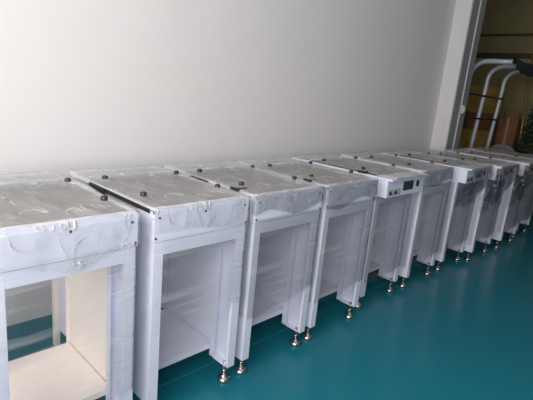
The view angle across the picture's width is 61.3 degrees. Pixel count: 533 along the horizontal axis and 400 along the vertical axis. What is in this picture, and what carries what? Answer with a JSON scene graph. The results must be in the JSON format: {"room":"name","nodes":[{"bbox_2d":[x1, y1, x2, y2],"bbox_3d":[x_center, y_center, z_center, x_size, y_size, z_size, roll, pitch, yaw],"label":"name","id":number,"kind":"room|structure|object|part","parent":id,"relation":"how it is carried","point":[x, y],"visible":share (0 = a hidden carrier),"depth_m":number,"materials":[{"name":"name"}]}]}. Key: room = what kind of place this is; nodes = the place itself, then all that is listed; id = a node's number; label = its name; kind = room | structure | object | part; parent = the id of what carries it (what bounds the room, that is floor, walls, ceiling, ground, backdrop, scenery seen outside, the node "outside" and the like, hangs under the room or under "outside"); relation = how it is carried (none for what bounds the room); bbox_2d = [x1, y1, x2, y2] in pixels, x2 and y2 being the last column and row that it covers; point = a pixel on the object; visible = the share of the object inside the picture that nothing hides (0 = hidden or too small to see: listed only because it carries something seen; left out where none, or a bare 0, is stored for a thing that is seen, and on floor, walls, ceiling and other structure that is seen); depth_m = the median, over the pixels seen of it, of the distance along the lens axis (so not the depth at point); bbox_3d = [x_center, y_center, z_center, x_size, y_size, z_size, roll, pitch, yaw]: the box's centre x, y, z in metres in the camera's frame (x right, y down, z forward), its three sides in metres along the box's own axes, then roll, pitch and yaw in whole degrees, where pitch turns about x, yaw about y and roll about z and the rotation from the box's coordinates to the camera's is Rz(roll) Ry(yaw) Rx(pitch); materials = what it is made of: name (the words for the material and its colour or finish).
{"room":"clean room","nodes":[
{"label":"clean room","id":0,"kind":"room"},
{"bbox_2d":[0,0,456,326],"bbox_3d":[-0.040,-1.212,3.275,0.120,3.500,5.987,18,19,42],"label":"wall","id":1,"kind":"structure","parent":0,"point":[85,84],"depth_m":2.95,"materials":[{"name":"paint"}]},
{"bbox_2d":[6,211,532,399],"bbox_3d":[2.391,0.785,3.678,8.720,0.100,9.790,18,19,42],"label":"floor","id":2,"kind":"structure","parent":0,"point":[463,330],"depth_m":2.54,"materials":[{"name":"teal paint"}]},
{"bbox_2d":[0,171,139,399],"bbox_3d":[-0.905,0.407,1.742,0.756,0.933,0.479,18,19,42],"label":"base cabinet","id":3,"kind":"object","parent":2,"relation":"on","point":[54,227],"visible":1,"depth_m":1.68,"materials":[{"name":"metal"}]},
{"bbox_3d":[-0.850,0.530,1.406,0.135,0.694,0.042,18,19,42],"label":"post","id":4,"kind":"part","parent":3,"relation":"part of","materials":[{"name":"white metal"}]},
{"bbox_3d":[-1.004,0.314,2.136,0.030,0.833,0.025,18,19,42],"label":"post","id":5,"kind":"part","parent":3,"relation":"part of","materials":[{"name":"beige metal"}]},
{"bbox_2d":[8,342,105,399],"bbox_3d":[-0.926,0.745,1.813,0.412,0.026,0.423,18,19,42],"label":"shelf","id":6,"kind":"object","parent":3,"relation":"attached to","point":[63,371],"depth_m":1.85,"materials":[{"name":"beige wood"}]},
{"bbox_3d":[-0.931,0.291,2.075,0.142,0.745,0.004,18,19,42],"label":"panel","id":7,"kind":"part","parent":3,"relation":"part of","materials":[{"name":"white metal"}]},
{"bbox_3d":[-0.635,0.211,1.443,0.030,0.053,0.378,18,19,42],"label":"header rail","id":8,"kind":"part","parent":3,"relation":"part of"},
{"bbox_3d":[-0.814,-0.076,1.843,0.026,0.030,0.027,18,19,42],"label":"knob","id":9,"kind":"part","parent":3,"relation":"part of","materials":[{"name":"black plastic"}]},
{"bbox_3d":[-0.655,0.123,1.450,0.113,0.108,0.469,18,19,42],"label":"fascia panel","id":10,"kind":"part","parent":3,"relation":"part of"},
{"bbox_3d":[-0.741,0.358,1.875,0.423,0.745,0.022,18,19,42],"label":"panel","id":11,"kind":"part","parent":3,"relation":"part of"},
{"bbox_3d":[-0.588,-0.002,1.629,0.026,0.030,0.027,18,19,42],"label":"knob","id":12,"kind":"part","parent":3,"relation":"part of","materials":[{"name":"black plastic"}]},
{"bbox_3d":[-0.554,0.486,1.702,0.135,0.694,0.042,18,19,42],"label":"post","id":13,"kind":"part","parent":3,"relation":"part of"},
{"bbox_2d":[68,165,249,399],"bbox_3d":[-0.536,0.352,2.111,0.759,0.933,0.482,18,19,42],"label":"base cabinet","id":14,"kind":"object","parent":2,"relation":"on","point":[190,250],"visible":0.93,"depth_m":1.98,"materials":[{"name":"metal"}]},
{"bbox_3d":[-0.879,0.283,2.127,0.142,0.745,0.004,18,19,42],"label":"panel","id":15,"kind":"part","parent":14,"relation":"part of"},
{"bbox_3d":[-0.702,-0.093,1.955,0.026,0.030,0.027,18,19,42],"label":"knob","id":16,"kind":"part","parent":14,"relation":"part of","materials":[{"name":"black plastic"}]},
{"bbox_3d":[-0.669,0.347,1.948,0.423,0.745,0.022,18,19,42],"label":"panel","id":17,"kind":"part","parent":14,"relation":"part of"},
{"bbox_3d":[-0.476,-0.018,1.741,0.026,0.030,0.027,18,19,42],"label":"knob","id":18,"kind":"part","parent":14,"relation":"part of","materials":[{"name":"black plastic"}]},
{"bbox_3d":[-0.476,0.474,1.781,0.135,0.694,0.042,18,19,42],"label":"post","id":19,"kind":"part","parent":14,"relation":"part of","materials":[{"name":"white metal"}]},
{"bbox_3d":[-0.561,0.236,2.446,0.142,0.745,0.004,18,19,42],"label":"panel","id":20,"kind":"part","parent":14,"relation":"part of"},
{"bbox_2d":[158,309,209,369],"bbox_3d":[-0.553,0.678,2.183,0.412,0.026,0.418,18,19,42],"label":"shelf","id":21,"kind":"object","parent":14,"relation":"attached to","point":[180,339],"depth_m":2.19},
{"bbox_3d":[-0.371,0.303,2.246,0.423,0.745,0.022,18,19,42],"label":"panel","id":22,"kind":"part","parent":14,"relation":"part of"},
{"bbox_3d":[-0.283,0.067,1.823,0.113,0.108,0.464,18,19,42],"label":"fascia panel","id":23,"kind":"part","parent":14,"relation":"part of","materials":[{"name":"white metal"}]},
{"bbox_3d":[-0.264,0.156,1.817,0.030,0.053,0.373,18,19,42],"label":"header rail","id":24,"kind":"part","parent":14,"relation":"part of","materials":[{"name":"white metal"}]},
{"bbox_3d":[-0.218,-0.057,2.000,0.026,0.030,0.027,18,19,42],"label":"knob","id":25,"kind":"part","parent":14,"relation":"part of","materials":[{"name":"black plastic"}]},
{"bbox_3d":[-0.200,0.792,2.133,0.026,0.066,0.026,18,19,42],"label":"foot stem","id":26,"kind":"part","parent":14,"relation":"part of","materials":[{"name":"metal"}]},
{"bbox_3d":[-0.184,0.431,2.074,0.135,0.694,0.042,18,19,42],"label":"post","id":27,"kind":"part","parent":14,"relation":"part of","materials":[{"name":"white metal"}]},
{"bbox_2d":[161,160,324,374],"bbox_3d":[-0.179,0.299,2.470,0.757,0.933,0.503,18,19,42],"label":"base cabinet","id":28,"kind":"object","parent":2,"relation":"on","point":[283,219],"visible":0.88,"depth_m":2.36,"materials":[{"name":"metal"}]},
{"bbox_3d":[-0.127,-0.055,2.056,0.045,0.014,0.068,18,19,42],"label":"clamp lever","id":29,"kind":"part","parent":28,"relation":"part of","materials":[{"name":"black plastic"}]},
{"bbox_3d":[-0.118,0.421,2.140,0.135,0.694,0.042,18,19,42],"label":"post","id":30,"kind":"part","parent":28,"relation":"part of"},
{"bbox_2d":[251,292,282,325],"bbox_3d":[-0.190,0.599,2.539,0.412,0.026,0.427,18,19,42],"label":"shelf","id":31,"kind":"object","parent":28,"relation":"attached to","point":[265,307],"depth_m":2.53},
{"bbox_3d":[-0.007,0.248,2.612,0.423,0.745,0.022,18,19,42],"label":"panel","id":32,"kind":"part","parent":28,"relation":"part of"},
{"bbox_3d":[0.078,0.013,2.185,0.113,0.108,0.473,18,19,42],"label":"fascia panel","id":33,"kind":"part","parent":28,"relation":"part of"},
{"bbox_3d":[0.098,0.102,2.179,0.030,0.053,0.382,18,19,42],"label":"header rail","id":34,"kind":"part","parent":28,"relation":"part of","materials":[{"name":"white metal"}]},
{"bbox_3d":[0.165,0.738,2.498,0.026,0.066,0.026,18,19,42],"label":"foot stem","id":35,"kind":"part","parent":28,"relation":"part of","materials":[{"name":"metal"}]},
{"bbox_3d":[0.180,0.376,2.439,0.135,0.694,0.042,18,19,42],"label":"post","id":36,"kind":"part","parent":28,"relation":"part of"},
{"bbox_2d":[132,241,477,399],"bbox_3d":[0.878,0.648,3.427,0.008,0.001,6.400,18,19,42],"label":"trim","id":37,"kind":"structure","parent":2,"relation":"on","point":[477,241],"depth_m":2.52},
{"bbox_2d":[234,157,378,339],"bbox_3d":[0.186,0.244,2.837,0.756,0.933,0.510,18,19,42],"label":"base cabinet","id":38,"kind":"object","parent":2,"relation":"on","point":[346,210],"visible":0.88,"depth_m":2.75,"materials":[{"name":"metal"}]},
{"bbox_3d":[0.236,-0.109,2.421,0.045,0.014,0.068,18,19,42],"label":"clamp lever","id":39,"kind":"part","parent":38,"relation":"part of","materials":[{"name":"black plastic"}]},
{"bbox_3d":[0.244,0.367,2.504,0.135,0.694,0.042,18,19,42],"label":"post","id":40,"kind":"part","parent":38,"relation":"part of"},
{"bbox_2d":[318,279,337,298],"bbox_3d":[0.175,0.550,2.907,0.412,0.026,0.434,18,19,42],"label":"shelf","id":41,"kind":"object","parent":38,"relation":"attached to","point":[327,286],"depth_m":2.90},
{"bbox_3d":[0.361,0.194,2.981,0.423,0.745,0.022,18,19,42],"label":"panel","id":42,"kind":"part","parent":38,"relation":"part of","materials":[{"name":"white metal"}]},
{"bbox_3d":[0.443,-0.041,2.552,0.113,0.108,0.480,18,19,42],"label":"fascia panel","id":43,"kind":"part","parent":38,"relation":"part of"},
{"bbox_3d":[0.463,0.047,2.546,0.030,0.053,0.389,18,19,42],"label":"header rail","id":44,"kind":"part","parent":38,"relation":"part of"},
{"bbox_3d":[0.548,0.322,2.809,0.135,0.694,0.042,18,19,42],"label":"post","id":45,"kind":"part","parent":38,"relation":"part of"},
{"bbox_2d":[292,154,428,307],"bbox_3d":[0.602,0.180,3.263,0.849,0.933,0.516,18,19,42],"label":"base cabinet","id":46,"kind":"object","parent":2,"relation":"on","point":[395,190],"visible":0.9,"depth_m":3.21,"materials":[{"name":"metal"}]},
{"bbox_3d":[0.626,0.292,2.959,0.135,0.694,0.042,18,19,42],"label":"post","id":47,"kind":"part","parent":46,"relation":"part of","materials":[{"name":"white metal"}]},
{"bbox_2d":[368,261,379,272],"bbox_3d":[0.558,0.475,3.364,0.412,0.026,0.440,18,19,42],"label":"shelf","id":48,"kind":"object","parent":46,"relation":"attached to","point":[374,265],"depth_m":3.36,"materials":[{"name":"white metal"}]},
{"bbox_3d":[0.747,0.118,3.440,0.423,0.745,0.022,18,19,42],"label":"panel","id":49,"kind":"part","parent":46,"relation":"part of","materials":[{"name":"white metal"}]},
{"bbox_3d":[0.846,-0.026,3.003,0.030,0.050,0.395,18,19,42],"label":"header rail","id":50,"kind":"part","parent":46,"relation":"part of","materials":[{"name":"white metal"}]},
{"bbox_3d":[0.805,-0.048,2.835,0.002,0.045,0.156,18,19,42],"label":"button plate","id":51,"kind":"part","parent":46,"relation":"part of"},
{"bbox_3d":[0.933,0.246,3.268,0.135,0.694,0.042,18,19,42],"label":"post","id":52,"kind":"part","parent":46,"relation":"part of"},
{"bbox_2d":[341,152,453,287],"bbox_3d":[0.999,0.110,3.705,0.754,0.933,0.491,18,19,42],"label":"base cabinet","id":53,"kind":"object","parent":2,"relation":"on","point":[427,209],"visible":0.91,"depth_m":3.57,"materials":[{"name":"metal"}]},
{"bbox_3d":[1.051,0.234,3.364,0.135,0.694,0.042,18,19,42],"label":"post","id":54,"kind":"part","parent":53,"relation":"part of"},
{"bbox_3d":[1.169,0.061,3.842,0.423,0.745,0.022,18,19,42],"label":"panel","id":55,"kind":"part","parent":53,"relation":"part of","materials":[{"name":"white metal"}]},
{"bbox_3d":[1.251,-0.174,3.412,0.113,0.108,0.481,18,19,42],"label":"fascia panel","id":56,"kind":"part","parent":53,"relation":"part of","materials":[{"name":"white metal"}]},
{"bbox_3d":[1.355,0.189,3.669,0.135,0.694,0.042,18,19,42],"label":"post","id":57,"kind":"part","parent":53,"relation":"part of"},
{"bbox_3d":[1.270,-0.085,3.406,0.030,0.053,0.390,18,19,42],"label":"header rail","id":58,"kind":"part","parent":53,"relation":"part of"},
{"bbox_2d":[381,151,492,270],"bbox_3d":[1.462,0.059,4.098,0.846,0.933,0.486,18,19,42],"label":"base cabinet","id":59,"kind":"object","parent":2,"relation":"on","point":[466,175],"visible":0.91,"depth_m":3.92,"materials":[{"name":"metal"}]},
{"bbox_3d":[1.484,0.172,3.790,0.135,0.694,0.042,18,19,42],"label":"post","id":60,"kind":"part","parent":59,"relation":"part of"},
{"bbox_3d":[1.597,-0.001,4.264,0.423,0.745,0.022,18,19,42],"label":"panel","id":61,"kind":"part","parent":59,"relation":"part of","materials":[{"name":"white metal"}]},
{"bbox_3d":[1.784,0.127,4.091,0.135,0.694,0.042,18,19,42],"label":"post","id":62,"kind":"part","parent":59,"relation":"part of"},
{"bbox_3d":[1.701,-0.146,3.830,0.030,0.050,0.385,18,19,42],"label":"header rail","id":63,"kind":"part","parent":59,"relation":"part of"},
{"bbox_2d":[413,150,518,260],"bbox_3d":[1.872,0.016,4.432,0.847,0.933,0.511,18,19,42],"label":"base cabinet","id":64,"kind":"object","parent":2,"relation":"on","point":[487,200],"visible":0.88,"depth_m":4.23,"materials":[{"name":"metal"}]},
{"bbox_3d":[1.885,0.131,4.115,0.135,0.694,0.042,18,19,42],"label":"post","id":65,"kind":"part","parent":64,"relation":"part of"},
{"bbox_3d":[2.203,0.083,4.434,0.135,0.694,0.042,18,19,42],"label":"post","id":66,"kind":"part","parent":64,"relation":"part of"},
{"bbox_3d":[2.110,-0.188,4.164,0.030,0.050,0.410,18,19,42],"label":"header rail","id":67,"kind":"part","parent":64,"relation":"part of","materials":[{"name":"white metal"}]},
{"bbox_2d":[458,128,495,149],"bbox_3d":[3.804,-0.775,8.246,0.480,1.020,0.402,18,19,42],"label":"storage box","id":68,"kind":"object","parent":2,"relation":"on","point":[481,137],"visible":0.11,"depth_m":8.04,"materials":[{"name":"cardboard"}]},
{"bbox_2d":[465,111,498,130],"bbox_3d":[3.869,-1.413,8.087,0.410,0.300,0.402,18,19,42],"label":"storage box","id":69,"kind":"object","parent":68,"relation":"on","point":[484,125],"visible":0.77,"depth_m":7.93,"materials":[{"name":"brown cardboard"}]},
{"bbox_2d":[466,85,505,113],"bbox_3d":[3.897,-1.782,8.004,0.470,0.460,0.402,18,19,42],"label":"storage box","id":70,"kind":"object","parent":69,"relation":"on","point":[473,101],"visible":0.71,"depth_m":7.86,"materials":[{"name":"cardboard"}]},
{"bbox_2d":[445,148,532,247],"bbox_3d":[2.376,-0.047,4.891,0.846,0.933,0.504,18,19,42],"label":"base cabinet","id":71,"kind":"object","parent":2,"relation":"on","point":[507,218],"visible":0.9,"depth_m":4.63,"materials":[{"name":"metal"}]},
{"bbox_3d":[2.391,0.067,4.577,0.135,0.694,0.042,18,19,42],"label":"post","id":72,"kind":"part","parent":71,"relation":"part of","materials":[{"name":"white metal"}]},
{"bbox_3d":[2.704,0.020,4.891,0.135,0.694,0.042,18,19,42],"label":"post","id":73,"kind":"part","parent":71,"relation":"part of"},
{"bbox_2d":[464,59,519,148],"bbox_3d":[3.254,-0.906,6.470,0.690,2.010,1.410,18,19,42],"label":"tube rack","id":74,"kind":"object","parent":2,"relation":"on","point":[506,63],"visible":0.34,"depth_m":6.51,"materials":[{"name":"silver metal"}]},
{"bbox_3d":[3.128,-1.181,6.554,0.026,0.026,1.390,18,19,42],"label":"cross rod","id":75,"kind":"part","parent":74,"relation":"part of","materials":[{"name":"black metal"}]},
{"bbox_3d":[3.170,-1.487,6.467,0.026,0.026,1.390,18,19,42],"label":"cross rod","id":76,"kind":"part","parent":74,"relation":"part of","materials":[{"name":"black metal"}]},
{"bbox_2d":[501,58,532,76],"bbox_3d":[3.493,-1.754,6.099,0.222,0.176,1.440,18,19,42],"label":"cloth","id":77,"kind":"object","parent":74,"relation":"on","point":[524,68],"visible":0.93,"depth_m":5.75,"materials":[{"name":"black fabric"}]},
{"bbox_2d":[465,147,532,237],"bbox_3d":[2.765,-0.131,5.387,0.754,0.933,0.501,18,19,42],"label":"base cabinet","id":78,"kind":"object","parent":2,"relation":"on","point":[527,206],"visible":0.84,"depth_m":5.36,"materials":[{"name":"metal"}]},
{"bbox_3d":[2.814,-0.007,5.043,0.135,0.694,0.042,18,19,42],"label":"post","id":79,"kind":"part","parent":78,"relation":"part of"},
{"bbox_3d":[3.125,-0.053,5.355,0.135,0.694,0.042,18,19,42],"label":"post","id":80,"kind":"part","parent":78,"relation":"part of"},
{"bbox_2d":[490,144,514,152],"bbox_3d":[3.117,-0.304,6.220,0.475,0.930,0.455,18,19,42],"label":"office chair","id":81,"kind":"object","parent":2,"relation":"on","point":[504,147],"visible":0.23,"depth_m":6.22,"materials":[{"name":"grey plastic"}]},
{"bbox_2d":[493,110,521,149],"bbox_3d":[4.154,-0.850,7.887,0.300,1.400,0.302,16,17,36],"label":"carton","id":82,"kind":"object","parent":2,"relation":"on","point":[508,128],"visible":0.53,"depth_m":7.67,"materials":[{"name":"brown cardboard"}]},
{"bbox_2d":[513,109,532,154],"bbox_3d":[4.256,-0.780,7.074,0.896,1.668,0.951,18,19,42],"label":"fir tree","id":83,"kind":"object","parent":2,"relation":"on","point":[525,140],"visible":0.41,"depth_m":7.05,"materials":[{"name":"green plant"}]},
{"bbox_2d":[517,55,532,152],"bbox_3d":[4.473,-1.307,7.872,0.188,2.352,0.028,18,19,42],"label":"brass pole","id":84,"kind":"object","parent":2,"relation":"on","point":[532,55],"visible":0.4,"depth_m":7.79,"materials":[{"name":"gold metal"}]},
{"bbox_2d":[430,0,472,151],"bbox_3d":[1.360,-1.776,6.132,2.595,3.500,0.123,18,19,42],"label":"wall","id":85,"kind":"structure","parent":0,"point":[463,7],"depth_m":5.28,"materials":[{"name":"paint"}]},
{"bbox_2d":[444,0,486,151],"bbox_3d":[2.326,-1.499,5.381,0.131,3.500,0.363,18,19,42],"label":"trim","id":86,"kind":"structure","parent":85,"relation":"attached to","point":[476,3],"depth_m":5.31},
{"bbox_2d":[461,105,465,113],"bbox_3d":[2.387,-1.098,5.457,0.039,0.100,0.055,18,19,42],"label":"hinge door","id":87,"kind":"structure","parent":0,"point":[463,106],"depth_m":5.44,"materials":[{"name":"silver metal"}]},
{"bbox_2d":[458,0,532,154],"bbox_3d":[5.910,-1.476,6.699,8.600,3.500,0.120,18,19,42],"label":"wall","id":88,"kind":"structure","parent":0,"point":[500,16],"depth_m":8.02,"materials":[{"name":"beige paint"}]},
{"bbox_2d":[475,58,532,65],"bbox_3d":[5.945,-1.925,6.498,8.470,0.130,0.020,18,19,42],"label":"trim","id":89,"kind":"structure","parent":88,"relation":"attached to","point":[477,59],"depth_m":8.19,"materials":[{"name":"grey metal"}]},
{"bbox_2d":[476,53,532,58],"bbox_3d":[5.951,-2.031,6.469,8.470,0.090,0.030,18,19,42],"label":"trim","id":90,"kind":"structure","parent":88,"relation":"attached to","point":[479,55],"depth_m":8.04,"materials":[{"name":"grey metal"}]},
{"bbox_2d":[480,33,532,36],"bbox_3d":[5.984,-2.375,6.385,8.470,0.040,0.030,18,19,42],"label":"trim","id":91,"kind":"structure","parent":88,"relation":"attached to","point":[518,34],"depth_m":7.97,"materials":[{"name":"grey metal"}]}
]}

